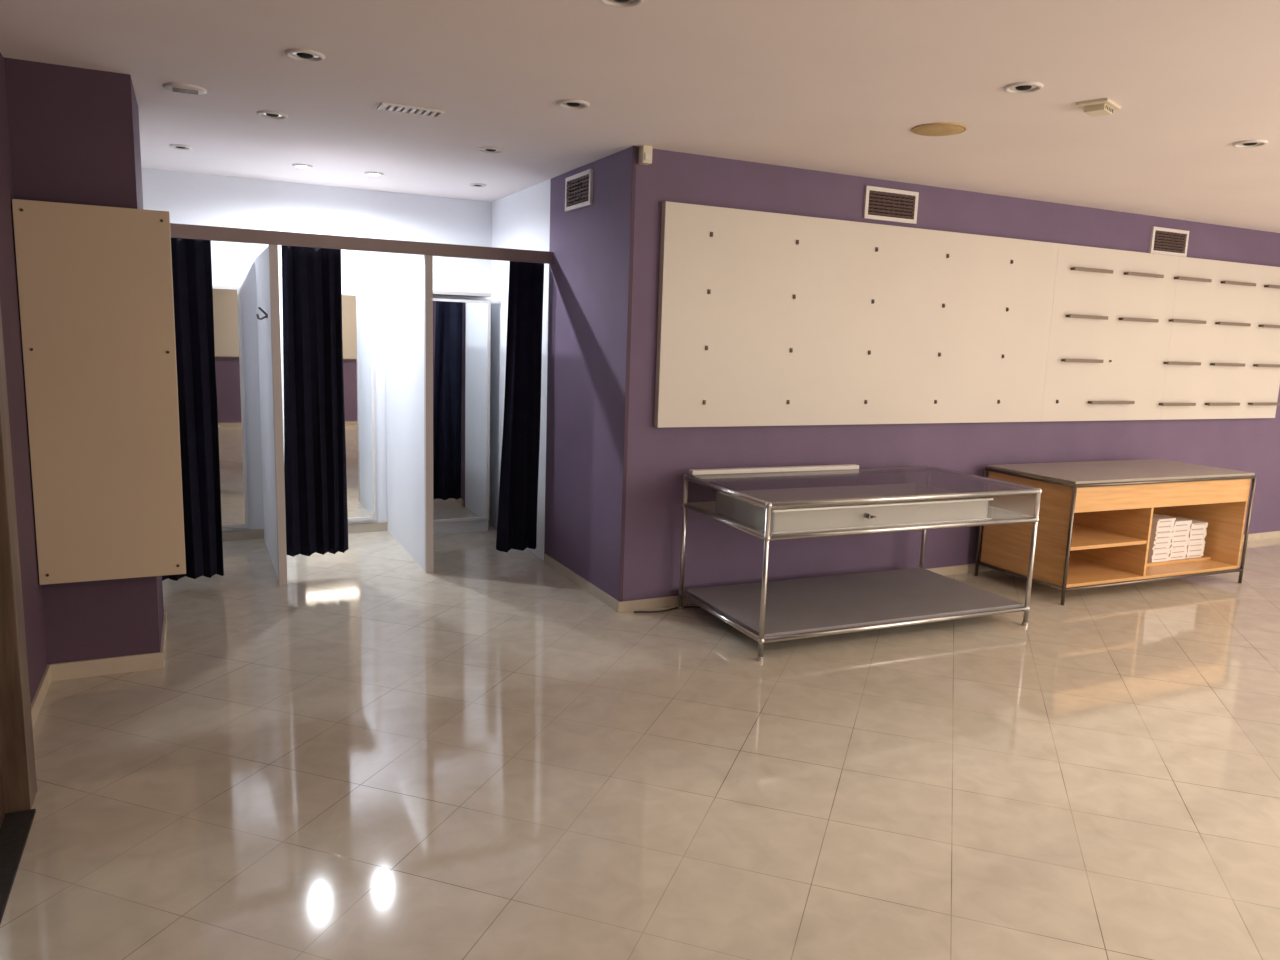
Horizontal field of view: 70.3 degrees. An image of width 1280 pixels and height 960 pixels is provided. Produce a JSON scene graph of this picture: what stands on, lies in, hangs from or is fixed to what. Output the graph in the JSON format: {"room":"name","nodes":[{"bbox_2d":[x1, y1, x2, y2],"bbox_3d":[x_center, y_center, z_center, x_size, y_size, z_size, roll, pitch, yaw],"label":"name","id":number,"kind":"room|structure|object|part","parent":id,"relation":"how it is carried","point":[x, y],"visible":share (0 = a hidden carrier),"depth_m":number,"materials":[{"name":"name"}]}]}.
{"room":"clothing store","nodes":[
{"label":"clothing store","id":0,"kind":"room"},
{"bbox_2d":[0,53,46,702],"bbox_3d":[-1.483,-0.004,1.513,0.120,2.540,6.220,-2,10,-26],"label":"wall","id":1,"kind":"structure","parent":0,"point":[9,294],"depth_m":3.52,"materials":[{"name":"purple paint"}]},
{"bbox_2d":[0,304,36,813],"bbox_3d":[-1.733,0.080,2.279,0.095,2.120,1.230,-2,10,-26],"label":"door frame","id":2,"kind":"structure","parent":1,"relation":"attached to","point":[16,730],"depth_m":2.81,"materials":[{"name":"brown wood"}]},
{"bbox_2d":[31,665,50,727],"bbox_3d":[-2.312,0.912,3.446,0.012,0.075,1.048,-2,10,-26],"label":"baseboard","id":3,"kind":"structure","parent":1,"relation":"attached to","point":[45,682],"depth_m":3.66,"materials":[{"name":"tile"}]},
{"bbox_2d":[4,57,163,663],"bbox_3d":[-2.459,-0.445,4.104,0.430,2.540,0.640,-2,10,-26],"label":"wall pillar","id":4,"kind":"structure","parent":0,"point":[74,133],"depth_m":3.72,"materials":[{"name":"purple paint"}]},
{"bbox_2d":[12,199,185,584],"bbox_3d":[-2.243,-0.346,3.813,0.545,1.550,0.093,-2,10,-26],"label":"display panel","id":5,"kind":"object","parent":4,"relation":"attached to","point":[96,301],"visible":1,"depth_m":3.77,"materials":[{"name":"beige laminate"}]},
{"bbox_2d":[47,652,163,680],"bbox_3d":[-2.351,0.822,4.009,0.442,0.075,0.012,-2,10,-26],"label":"baseboard","id":6,"kind":"structure","parent":4,"relation":"attached to","point":[150,661],"depth_m":4.00,"materials":[{"name":"tile"}]},
{"bbox_2d":[160,612,166,659],"bbox_3d":[-2.300,0.764,4.392,0.012,0.075,0.640,-2,10,-26],"label":"baseboard","id":7,"kind":"structure","parent":4,"relation":"attached to","point":[164,628],"depth_m":4.37,"materials":[{"name":"beige wood"}]},
{"bbox_2d":[141,168,491,530],"bbox_3d":[-2.388,-0.851,6.699,2.860,2.540,0.120,-2,10,-26],"label":"wall","id":8,"kind":"structure","parent":0,"point":[189,198],"depth_m":6.56,"materials":[{"name":"white paint"}]},
{"bbox_2d":[212,285,248,527],"bbox_3d":[-3.067,-0.493,6.342,0.564,1.704,0.028,-2,10,-26],"label":"wall mirror","id":9,"kind":"object","parent":8,"relation":"attached to","point":[226,299],"visible":0.44,"depth_m":6.42,"materials":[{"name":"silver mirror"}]},
{"bbox_2d":[222,516,489,540],"bbox_3d":[-2.454,0.381,6.806,2.740,0.070,0.012,-2,10,-26],"label":"baseboard","id":10,"kind":"structure","parent":8,"relation":"attached to","point":[377,526],"depth_m":6.65,"materials":[{"name":"tile"}]},
{"bbox_2d":[342,292,375,520],"bbox_3d":[-2.276,-0.528,6.727,0.604,1.704,0.028,-2,10,-26],"label":"wall mirror","id":11,"kind":"object","parent":8,"relation":"attached to","point":[357,308],"visible":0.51,"depth_m":6.80,"materials":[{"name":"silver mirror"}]},
{"bbox_2d":[490,150,623,595],"bbox_3d":[-0.603,-0.710,6.178,0.120,2.540,2.410,-2,10,-26],"label":"wall","id":12,"kind":"structure","parent":0,"point":[585,243],"depth_m":5.68,"materials":[{"name":"purple paint"}]},
{"bbox_2d":[565,169,592,211],"bbox_3d":[-0.367,-1.731,5.445,0.018,0.200,0.400,-2,10,-26],"label":"air vent","id":13,"kind":"object","parent":12,"relation":"in","point":[578,187],"visible":1,"depth_m":5.43,"materials":[{"name":"white metal"}]},
{"bbox_2d":[545,554,618,610],"bbox_3d":[-0.385,0.629,5.700,0.012,0.060,1.200,-2,10,-26],"label":"baseboard","id":14,"kind":"structure","parent":12,"relation":"attached to","point":[583,583],"depth_m":5.62,"materials":[{"name":"tile"}]},
{"bbox_2d":[0,524,1279,959],"bbox_3d":[2.839,0.940,4.984,10.910,0.120,8.350,-2,10,-26],"label":"floor","id":15,"kind":"structure","parent":0,"point":[369,754],"depth_m":3.24,"materials":[{"name":"tile"}]},
{"bbox_2d":[0,809,35,923],"bbox_3d":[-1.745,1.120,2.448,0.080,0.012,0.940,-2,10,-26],"label":"doormat","id":16,"kind":"object","parent":15,"relation":"on","point":[15,827],"visible":1,"depth_m":2.67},
{"bbox_2d":[255,244,286,584],"bbox_3d":[-2.411,-0.456,5.919,0.047,2.000,1.337,-2,10,-26],"label":"panel","id":17,"kind":"object","parent":15,"relation":"on","point":[261,261],"depth_m":5.51,"materials":[{"name":"white paint"}]},
{"bbox_2d":[256,307,267,319],"bbox_3d":[-2.316,-1.019,5.565,0.059,0.077,0.120,-2,10,-26],"label":"coat hook","id":18,"kind":"object","parent":17,"relation":"attached to","point":[259,308],"visible":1,"depth_m":5.53,"materials":[{"name":"grey metal"}]},
{"bbox_3d":[-2.128,-0.356,5.347,0.047,2.000,0.045,-2,10,-26],"label":"edge strip","id":19,"kind":"part","parent":17,"relation":"part of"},
{"bbox_2d":[385,255,433,572],"bbox_3d":[-1.616,-0.490,6.306,0.047,2.000,1.337,-2,10,-26],"label":"panel","id":20,"kind":"object","parent":15,"relation":"on","point":[404,281],"depth_m":6.12,"materials":[{"name":"white paint"}]},
{"bbox_3d":[-1.333,-0.391,5.734,0.047,2.000,0.045,-2,10,-26],"label":"edge strip","id":21,"kind":"part","parent":20,"relation":"part of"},
{"bbox_2d":[433,290,490,534],"bbox_3d":[-1.464,-0.506,6.972,0.572,1.835,0.287,-2,10,-26],"label":"wall mirror","id":22,"kind":"object","parent":15,"relation":"on","point":[461,327],"visible":0.56,"depth_m":6.90,"materials":[{"name":"mirror"}]},
{"bbox_2d":[634,606,700,612],"bbox_3d":[0.297,0.741,5.284,0.703,0.010,0.080,-2,10,-26],"label":"cable","id":23,"kind":"object","parent":15,"relation":"on","point":[684,606],"visible":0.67,"depth_m":5.20,"materials":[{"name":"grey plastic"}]},
{"bbox_2d":[678,464,1041,661],"bbox_3d":[1.227,0.384,5.150,1.785,0.820,0.919,-2,10,-24],"label":"display table","id":24,"kind":"object","parent":15,"relation":"on","point":[764,611],"visible":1,"depth_m":4.98,"materials":[{"name":"metal"}]},
{"bbox_2d":[685,568,1022,637],"bbox_3d":[1.216,0.685,5.199,1.720,0.040,0.850,-2,10,-24],"label":"shelf","id":25,"kind":"object","parent":24,"relation":"attached to","point":[802,606],"depth_m":5.10,"materials":[{"name":"grey metal"}]},
{"bbox_2d":[690,501,1029,534],"bbox_3d":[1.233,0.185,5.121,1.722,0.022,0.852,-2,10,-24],"label":"drawer","id":26,"kind":"object","parent":24,"relation":"on","point":[994,514],"depth_m":4.81,"materials":[{"name":"white wood"}]},
{"bbox_2d":[974,459,1256,604],"bbox_3d":[3.251,0.306,6.224,1.722,0.772,0.742,-2,10,-24],"label":"display counter","id":27,"kind":"object","parent":15,"relation":"on","point":[1095,521],"depth_m":5.98,"materials":[{"name":"brown wood"}]},
{"bbox_2d":[1070,523,1146,550],"bbox_3d":[2.823,0.362,6.037,0.697,0.022,0.669,-2,10,-24],"label":"shelf","id":28,"kind":"object","parent":27,"relation":"attached to","point":[1084,535],"depth_m":5.92,"materials":[{"name":"brown wood"}]},
{"bbox_3d":[3.397,0.091,5.878,1.634,0.163,0.020,-2,10,-24],"label":"drawer","id":29,"kind":"part","parent":27,"relation":"part of","materials":[{"name":"brown wood"}]},
{"bbox_2d":[1147,513,1207,561],"bbox_3d":[3.705,0.390,6.401,0.543,0.300,0.228,-2,10,-24],"label":"stack","id":30,"kind":"object","parent":27,"relation":"on","point":[1171,538],"visible":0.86,"depth_m":6.29,"materials":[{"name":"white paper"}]},
{"bbox_2d":[0,0,1279,232],"bbox_3d":[2.926,-1.687,4.570,10.910,0.120,8.350,-2,10,-26],"label":"ceiling","id":31,"kind":"structure","parent":0,"point":[832,86],"depth_m":3.61,"materials":[{"name":"paint"}]},
{"bbox_2d":[169,144,191,149],"bbox_3d":[-2.628,-1.903,5.200,0.116,0.012,0.116,-2,10,-26],"label":"recessed light","id":32,"kind":"object","parent":31,"relation":"in","point":[175,146],"visible":1,"depth_m":5.19,"materials":[{"name":"white metal"}]},
{"bbox_2d":[163,83,206,94],"bbox_3d":[-1.952,-1.676,3.903,0.170,0.013,0.170,-2,10,-26],"label":"ceiling speaker","id":33,"kind":"object","parent":31,"relation":"in","point":[182,88],"depth_m":3.88},
{"bbox_2d":[256,110,287,118],"bbox_3d":[-1.752,-1.737,4.330,0.140,0.012,0.140,-2,10,-26],"label":"recessed light","id":34,"kind":"object","parent":31,"relation":"in","point":[263,113],"visible":1,"depth_m":4.32,"materials":[{"name":"white metal"}]},
{"bbox_3d":[-1.752,-1.736,4.331,0.060,0.009,0.060,-2,10,-26],"label":"bulb","id":35,"kind":"part","parent":34,"relation":"part of","materials":[{"name":"black"}]},
{"bbox_2d":[292,164,312,168],"bbox_3d":[-2.114,-1.964,5.693,0.120,0.012,0.120,-2,10,-26],"label":"recessed light","id":36,"kind":"object","parent":31,"relation":"in","point":[304,166],"visible":1,"depth_m":5.68,"materials":[{"name":"white metal"}]},
{"bbox_2d":[285,48,324,61],"bbox_3d":[-1.238,-1.567,3.361,0.140,0.012,0.140,-2,10,-26],"label":"recessed light","id":37,"kind":"object","parent":31,"relation":"in","point":[304,55],"visible":1,"depth_m":3.35,"materials":[{"name":"white metal"}]},
{"bbox_3d":[-1.238,-1.566,3.361,0.060,0.009,0.060,-2,10,-26],"label":"bulb","id":38,"kind":"part","parent":37,"relation":"part of","materials":[{"name":"black"}]},
{"bbox_2d":[365,172,383,175],"bbox_3d":[-1.723,-1.983,5.894,0.120,0.012,0.120,-2,10,-26],"label":"recessed light","id":39,"kind":"object","parent":31,"relation":"in","point":[366,173],"visible":1,"depth_m":5.87,"materials":[{"name":"white"}]},
{"bbox_2d":[377,102,444,117],"bbox_3d":[-1.043,-1.684,4.137,0.280,0.010,0.120,-2,10,-26],"label":"grille","id":40,"kind":"object","parent":31,"relation":"in","point":[386,106],"depth_m":4.13,"materials":[{"name":"white metal"}]},
{"bbox_2d":[469,183,485,186],"bbox_3d":[-1.107,-2.011,6.205,0.116,0.012,0.116,-2,10,-26],"label":"recessed light","id":41,"kind":"object","parent":31,"relation":"in","point":[470,184],"visible":1,"depth_m":6.18,"materials":[{"name":"white metal"}]},
{"bbox_2d":[478,147,503,153],"bbox_3d":[-0.820,-1.811,4.993,0.140,0.012,0.140,-2,10,-26],"label":"recessed light","id":42,"kind":"object","parent":31,"relation":"in","point":[494,150],"visible":1,"depth_m":4.98,"materials":[{"name":"white metal"}]},
{"bbox_2d":[557,99,589,109],"bbox_3d":[-0.289,-1.628,3.944,0.140,0.012,0.140,-2,10,-26],"label":"recessed light","id":43,"kind":"object","parent":31,"relation":"in","point":[575,104],"visible":1,"depth_m":3.93,"materials":[{"name":"white metal"}]},
{"bbox_3d":[-0.289,-1.626,3.944,0.060,0.009,0.060,-2,10,-26],"label":"bulb","id":44,"kind":"part","parent":43,"relation":"part of","materials":[{"name":"black"}]},
{"bbox_2d":[600,0,643,7],"bbox_3d":[-0.056,-1.421,2.684,0.140,0.012,0.140,-2,10,-26],"label":"recessed light","id":45,"kind":"object","parent":31,"relation":"in","point":[613,3],"visible":1,"depth_m":2.72,"materials":[{"name":"white metal"}]},
{"bbox_2d":[911,123,966,135],"bbox_3d":[1.376,-1.609,4.184,0.244,0.014,0.244,-2,10,-26],"label":"ceiling speaker","id":46,"kind":"object","parent":31,"relation":"in","point":[930,129],"depth_m":4.15},
{"bbox_2d":[1004,81,1043,93],"bbox_3d":[1.463,-1.494,3.467,0.140,0.012,0.140,-2,10,-26],"label":"recessed light","id":47,"kind":"object","parent":31,"relation":"in","point":[1028,86],"visible":1,"depth_m":3.46,"materials":[{"name":"white metal"}]},
{"bbox_3d":[1.463,-1.493,3.468,0.060,0.009,0.060,-2,10,-26],"label":"bulb","id":48,"kind":"part","parent":47,"relation":"part of","materials":[{"name":"black"}]},
{"bbox_2d":[1076,98,1120,116],"bbox_3d":[1.858,-1.504,3.684,0.120,0.035,0.170,10,12,43],"label":"smoke detector","id":49,"kind":"object","parent":31,"relation":"attached to","point":[1105,106],"visible":1,"depth_m":3.65,"materials":[{"name":"beige plastic"}]},
{"bbox_2d":[1232,140,1267,147],"bbox_3d":[2.856,-1.573,4.256,0.140,0.012,0.140,-2,10,-26],"label":"recessed light","id":50,"kind":"object","parent":31,"relation":"in","point":[1246,143],"visible":1,"depth_m":4.25,"materials":[{"name":"white metal"}]},
{"bbox_3d":[2.856,-1.571,4.256,0.060,0.009,0.060,-2,10,-26],"label":"bulb","id":51,"kind":"part","parent":50,"relation":"part of","materials":[{"name":"black"}]},
{"bbox_2d":[611,146,1279,600],"bbox_3d":[3.432,-0.667,6.754,7.870,2.540,0.120,-2,10,-26],"label":"wall","id":52,"kind":"structure","parent":0,"point":[717,553],"depth_m":5.64,"materials":[{"name":"purple paint"}]},
{"bbox_2d":[619,146,636,601],"bbox_3d":[-0.068,-0.533,4.975,0.022,2.480,0.004,-2,10,-26],"label":"trim","id":53,"kind":"structure","parent":52,"relation":"attached to","point":[634,153],"depth_m":4.96,"materials":[{"name":"purple paint"}]},
{"bbox_2d":[638,145,652,164],"bbox_3d":[0.030,-1.710,4.783,0.055,0.090,0.068,-2,10,-26],"label":"sensor","id":54,"kind":"object","parent":52,"relation":"attached to","point":[645,151],"visible":1,"depth_m":4.76,"materials":[{"name":"beige plastic"}]},
{"bbox_2d":[654,201,1058,427],"bbox_3d":[1.464,-0.954,5.637,3.019,1.215,0.045,-2,10,-26],"label":"panel","id":55,"kind":"object","parent":52,"relation":"attached to","point":[752,265],"visible":1,"depth_m":5.50,"materials":[{"name":"white laminate"}]},
{"bbox_2d":[703,232,1111,404],"bbox_3d":[1.898,-0.963,5.817,3.393,0.951,0.016,-2,10,-26],"label":"pegs","id":56,"kind":"object","parent":55,"relation":"attached to","point":[711,233],"visible":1,"depth_m":5.56,"materials":[{"name":"grey metal"}]},
{"bbox_2d":[863,186,918,223],"bbox_3d":[1.536,-1.681,5.561,0.410,0.190,0.018,-2,10,-26],"label":"air vent","id":57,"kind":"object","parent":52,"relation":"in","point":[884,204],"visible":1,"depth_m":5.56,"materials":[{"name":"white metal"}]},
{"bbox_2d":[617,531,1279,611],"bbox_3d":[3.415,0.568,6.886,7.882,0.060,0.012,-2,10,-26],"label":"baseboard","id":58,"kind":"structure","parent":52,"relation":"attached to","point":[660,602],"depth_m":5.36,"materials":[{"name":"tile"}]},
{"bbox_2d":[1041,244,1179,421],"bbox_3d":[3.400,-1.038,6.580,1.289,1.215,0.045,-2,10,-26],"label":"panel","id":59,"kind":"object","parent":52,"relation":"attached to","point":[1138,351],"visible":0.86,"depth_m":6.54,"materials":[{"name":"white laminate"}]},
{"bbox_2d":[1149,226,1189,256],"bbox_3d":[3.916,-1.760,6.725,0.410,0.190,0.018,-2,10,-26],"label":"air vent","id":60,"kind":"object","parent":52,"relation":"in","point":[1164,241],"visible":1,"depth_m":6.72,"materials":[{"name":"white metal"}]},
{"bbox_2d":[1160,256,1279,419],"bbox_3d":[4.644,-1.092,7.187,1.479,1.215,0.045,-2,10,-26],"label":"panel","id":61,"kind":"object","parent":52,"relation":"attached to","point":[1212,302],"visible":1,"depth_m":7.12,"materials":[{"name":"white laminate"}]},
{"bbox_2d":[1061,267,1267,404],"bbox_3d":[4.122,-1.043,6.892,2.580,0.951,0.036,-2,10,-26],"label":"brackets","id":62,"kind":"object","parent":61,"relation":"attached to","point":[1125,273],"visible":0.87,"depth_m":6.86,"materials":[{"name":"grey metal"}]},
{"bbox_2d":[1064,267,1279,405],"bbox_3d":[4.132,-1.040,6.872,2.600,0.959,0.010,-2,10,-26],"label":"bars","id":63,"kind":"object","parent":61,"relation":"attached to","point":[1075,268],"visible":1,"depth_m":6.82,"materials":[{"name":"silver metal"}]},
{"bbox_3d":[-3.299,-0.643,5.183,0.120,2.540,2.070,-2,10,-26],"label":"wall","id":64,"kind":"structure","parent":0,"visible":0},
{"bbox_2d":[170,223,552,263],"bbox_3d":[-1.814,-1.395,5.335,2.740,0.075,0.090,-2,10,-26],"label":"rail","id":65,"kind":"object","parent":64,"relation":"attached to","point":[183,231],"visible":0.62,"depth_m":5.35,"materials":[{"name":"wood"}]},
{"bbox_2d":[162,238,223,580],"bbox_3d":[-2.609,-0.386,5.182,0.366,1.951,0.096,-2,10,-26],"label":"curtain","id":66,"kind":"object","parent":65,"relation":"hanging from","point":[191,258],"visible":0.52,"depth_m":5.21,"materials":[{"name":"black fabric"}]},
{"bbox_2d":[281,245,348,556],"bbox_3d":[-1.965,-0.458,5.485,0.375,1.861,0.086,-2,10,-24],"label":"curtain","id":67,"kind":"object","parent":65,"relation":"hanging from","point":[315,476],"visible":0.95,"depth_m":5.48,"materials":[{"name":"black fabric"}]},
{"bbox_2d":[496,261,543,551],"bbox_3d":[-0.798,-0.474,6.060,0.295,1.931,0.100,-2,10,-26],"label":"curtain","id":68,"kind":"object","parent":65,"relation":"hanging from","point":[519,470],"visible":0.98,"depth_m":6.07,"materials":[{"name":"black fabric"}]}
]}

